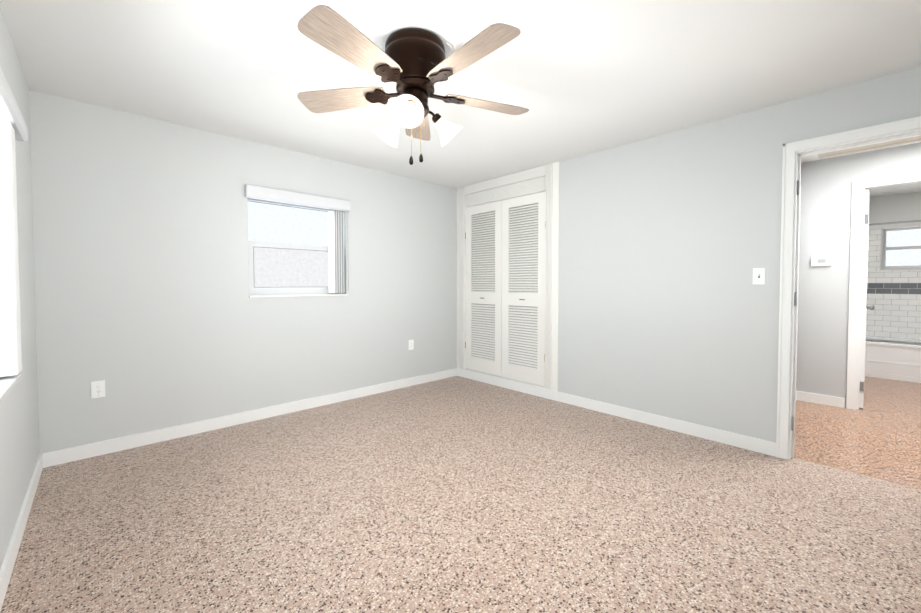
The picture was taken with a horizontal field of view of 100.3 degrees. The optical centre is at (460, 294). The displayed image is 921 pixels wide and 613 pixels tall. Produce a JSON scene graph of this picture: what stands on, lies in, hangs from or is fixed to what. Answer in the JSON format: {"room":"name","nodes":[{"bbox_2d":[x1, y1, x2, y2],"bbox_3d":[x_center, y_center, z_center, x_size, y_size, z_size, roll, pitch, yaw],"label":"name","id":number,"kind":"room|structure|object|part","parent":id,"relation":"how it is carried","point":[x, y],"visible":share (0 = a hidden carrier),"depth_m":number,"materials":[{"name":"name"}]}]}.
{"room":"empty bedroom","nodes":[
{"label":"empty bedroom","id":0,"kind":"room"},
{"bbox_2d":[0,376,920,612],"bbox_3d":[1.933,1.137,3.638,8.750,0.060,5.194,-1,2,-43],"label":"floor","id":1,"kind":"structure","parent":0,"point":[456,494],"depth_m":1.99,"materials":[{"name":"carpet"}]},
{"bbox_2d":[865,336,920,382],"bbox_3d":[5.906,0.848,4.910,0.788,0.450,1.352,-1,2,-43],"label":"bathtub","id":2,"kind":"object","parent":1,"relation":"on","point":[897,361],"visible":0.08,"depth_m":4.85,"materials":[{"name":"white ceramic"}]},
{"bbox_2d":[0,9,920,568],"bbox_3d":[1.933,-0.113,3.605,8.750,2.440,5.194,-1,2,-43],"label":"wall","id":3,"kind":"structure","parent":0,"point":[134,269],"depth_m":3.08,"materials":[{"name":"grey paint"}]},
{"bbox_2d":[0,66,27,401],"bbox_3d":[-1.531,-0.214,1.117,0.202,1.255,2.180,-1,2,-43],"label":"window","id":4,"kind":"structure","parent":3,"relation":"in","point":[13,126],"depth_m":1.71,"materials":[{"name":"white plastic"}]},
{"bbox_2d":[0,452,47,610],"bbox_3d":[-1.258,1.131,0.946,0.013,0.095,4.324,-1,2,-43],"label":"baseboard","id":5,"kind":"structure","parent":3,"relation":"attached to","point":[9,560],"depth_m":1.78,"materials":[{"name":"white wood"}]},
{"bbox_2d":[91,380,104,398],"bbox_3d":[-2.537,0.667,2.693,0.072,0.116,0.008,-1,2,-43],"label":"electrical outlet","id":6,"kind":"object","parent":3,"relation":"attached to","point":[97,389],"visible":1,"depth_m":2.69,"materials":[{"name":"white plastic"}]},
{"bbox_2d":[48,368,455,466],"bbox_3d":[-1.381,1.050,3.794,3.690,0.105,0.013,-1,2,-43],"label":"baseboard","id":7,"kind":"structure","parent":3,"relation":"attached to","point":[62,456],"depth_m":3.20,"materials":[{"name":"white wood"}]},
{"bbox_2d":[245,184,350,297],"bbox_3d":[-1.543,-0.465,3.682,0.955,0.970,0.223,-1,2,-43],"label":"window","id":8,"kind":"structure","parent":3,"relation":"in","point":[335,208],"depth_m":3.73,"materials":[{"name":"white plastic"}]},
{"bbox_2d":[409,340,413,349],"bbox_3d":[-0.582,0.598,4.539,0.072,0.116,0.008,-1,2,-43],"label":"electrical outlet","id":9,"kind":"object","parent":3,"relation":"attached to","point":[411,344],"visible":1,"depth_m":4.54,"materials":[{"name":"white plastic"}]},
{"bbox_2d":[465,201,501,375],"bbox_3d":[0.277,-0.065,4.715,0.042,2.055,0.606,-1,2,-43],"label":"closet door","id":10,"kind":"structure","parent":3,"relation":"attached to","point":[483,288],"depth_m":4.70,"materials":[{"name":"white wood"}]},
{"bbox_2d":[457,162,559,390],"bbox_3d":[0.516,-0.187,4.513,0.141,2.340,1.523,-1,2,-43],"label":"closet door frame","id":11,"kind":"object","parent":3,"relation":"attached to","point":[548,183],"depth_m":4.07,"materials":[{"name":"white wood"}]},
{"bbox_2d":[501,192,545,385],"bbox_3d":[0.695,-0.053,4.272,0.042,2.055,0.606,-1,2,-43],"label":"closet door","id":12,"kind":"structure","parent":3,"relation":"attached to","point":[523,288],"depth_m":4.26,"materials":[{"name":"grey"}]},
{"bbox_2d":[456,368,775,456],"bbox_3d":[1.086,1.048,3.857,0.017,0.105,3.241,-1,2,-43],"label":"baseboard","id":13,"kind":"structure","parent":3,"relation":"attached to","point":[730,438],"depth_m":3.37,"materials":[{"name":"white wood"}]},
{"bbox_2d":[753,268,765,283],"bbox_3d":[2.119,-0.128,2.732,0.015,0.116,0.072,-1,2,-43],"label":"light switch","id":14,"kind":"object","parent":3,"relation":"attached to","point":[759,275],"visible":1,"depth_m":2.73,"materials":[{"name":"white plastic"}]},
{"bbox_2d":[791,180,798,430],"bbox_3d":[2.279,0.084,2.615,0.037,1.694,0.010,-1,2,-43],"label":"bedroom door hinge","id":15,"kind":"object","parent":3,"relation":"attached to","point":[795,300],"visible":0.94,"depth_m":2.60,"materials":[{"name":"silver metal"}]},
{"bbox_2d":[795,186,800,401],"bbox_3d":[3.093,0.017,3.596,0.904,2.182,0.016,-1,2,-43],"label":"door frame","id":16,"kind":"structure","parent":3,"relation":"attached to","point":[798,287],"depth_m":3.88,"materials":[{"name":"white"}]},
{"bbox_2d":[796,391,844,407],"bbox_3d":[3.595,1.053,3.857,0.030,0.095,0.365,-1,2,-43],"label":"baseboard","id":17,"kind":"structure","parent":3,"relation":"attached to","point":[801,396],"depth_m":3.85,"materials":[{"name":"white wood"}]},
{"bbox_2d":[811,256,831,265],"bbox_3d":[3.591,-0.329,3.828,0.022,0.100,0.150,-1,2,-43],"label":"thermostat","id":18,"kind":"object","parent":3,"relation":"attached to","point":[821,260],"visible":1,"depth_m":3.82,"materials":[{"name":"white plastic"}]},
{"bbox_2d":[776,116,920,459],"bbox_3d":[2.569,0.065,2.356,0.158,2.152,0.934,-1,2,-43],"label":"door frame","id":19,"kind":"structure","parent":3,"relation":"attached to","point":[794,152],"depth_m":2.61,"materials":[{"name":"white wood"}]},
{"bbox_2d":[859,189,874,407],"bbox_3d":[4.136,0.042,3.899,0.752,2.092,0.097,-1,2,-43],"label":"door leaf","id":20,"kind":"structure","parent":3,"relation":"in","point":[865,307],"depth_m":3.67,"materials":[{"name":"white wood"}]},
{"bbox_2d":[818,136,920,157],"bbox_3d":[3.767,-1.310,3.087,0.490,0.018,1.330,-1,2,-43],"label":"trim","id":21,"kind":"structure","parent":3,"relation":"attached to","point":[876,146],"depth_m":3.44,"materials":[{"name":"beige paint"}]},
{"bbox_2d":[846,172,920,409],"bbox_3d":[4.082,0.021,3.413,0.138,2.182,0.884,-1,2,-43],"label":"door frame","id":22,"kind":"structure","parent":3,"relation":"attached to","point":[859,187],"depth_m":3.65,"materials":[{"name":"white wood"}]},
{"bbox_2d":[866,229,920,344],"bbox_3d":[5.908,0.083,4.899,0.799,1.980,1.368,-1,2,-43],"label":"wall tile","id":23,"kind":"structure","parent":3,"relation":"attached to","point":[894,297],"depth_m":5.36,"materials":[{"name":"white tile"}]},
{"bbox_2d":[869,220,920,225],"bbox_3d":[5.643,-0.890,4.615,0.025,0.024,1.354,-1,2,-43],"label":"shower rod","id":24,"kind":"object","parent":23,"relation":"attached to","point":[895,222],"depth_m":4.81,"materials":[{"name":"silver metal"}]},
{"bbox_2d":[880,227,920,269],"bbox_3d":[6.200,-0.635,5.211,0.122,0.598,0.686,-1,2,-43],"label":"bathroom window","id":25,"kind":"structure","parent":3,"relation":"in","point":[884,248],"depth_m":5.38,"materials":[{"name":"white plastic"}]},
{"bbox_2d":[0,0,920,196],"bbox_3d":[1.933,-1.372,3.571,8.750,0.080,5.194,-1,2,-43],"label":"ceiling","id":26,"kind":"structure","parent":0,"point":[577,78],"depth_m":2.18,"materials":[{"name":"white paint"}]},
{"bbox_2d":[297,5,528,164],"bbox_3d":[-0.212,-0.987,1.981,1.290,0.605,1.247,-1,2,-43],"label":"fan","id":27,"kind":"object","parent":26,"relation":"hanging from","point":[416,63],"depth_m":1.87,"materials":[{"name":"beige wood"}]},
{"bbox_3d":[-0.238,-0.882,2.048,0.474,0.152,0.470,-1,2,-43],"label":"fan shade","id":28,"kind":"part","parent":27,"relation":"part of","materials":[{"name":"white glass"}]},
{"label":"outside","id":29,"kind":"structure","parent":0,"visible":0},
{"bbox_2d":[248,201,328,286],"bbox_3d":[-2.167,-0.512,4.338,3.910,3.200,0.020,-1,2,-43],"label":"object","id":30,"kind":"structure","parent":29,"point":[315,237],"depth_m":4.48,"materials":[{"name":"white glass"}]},
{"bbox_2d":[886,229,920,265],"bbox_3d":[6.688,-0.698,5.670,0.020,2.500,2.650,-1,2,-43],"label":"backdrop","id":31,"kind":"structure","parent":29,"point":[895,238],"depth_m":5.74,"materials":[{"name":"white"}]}
]}

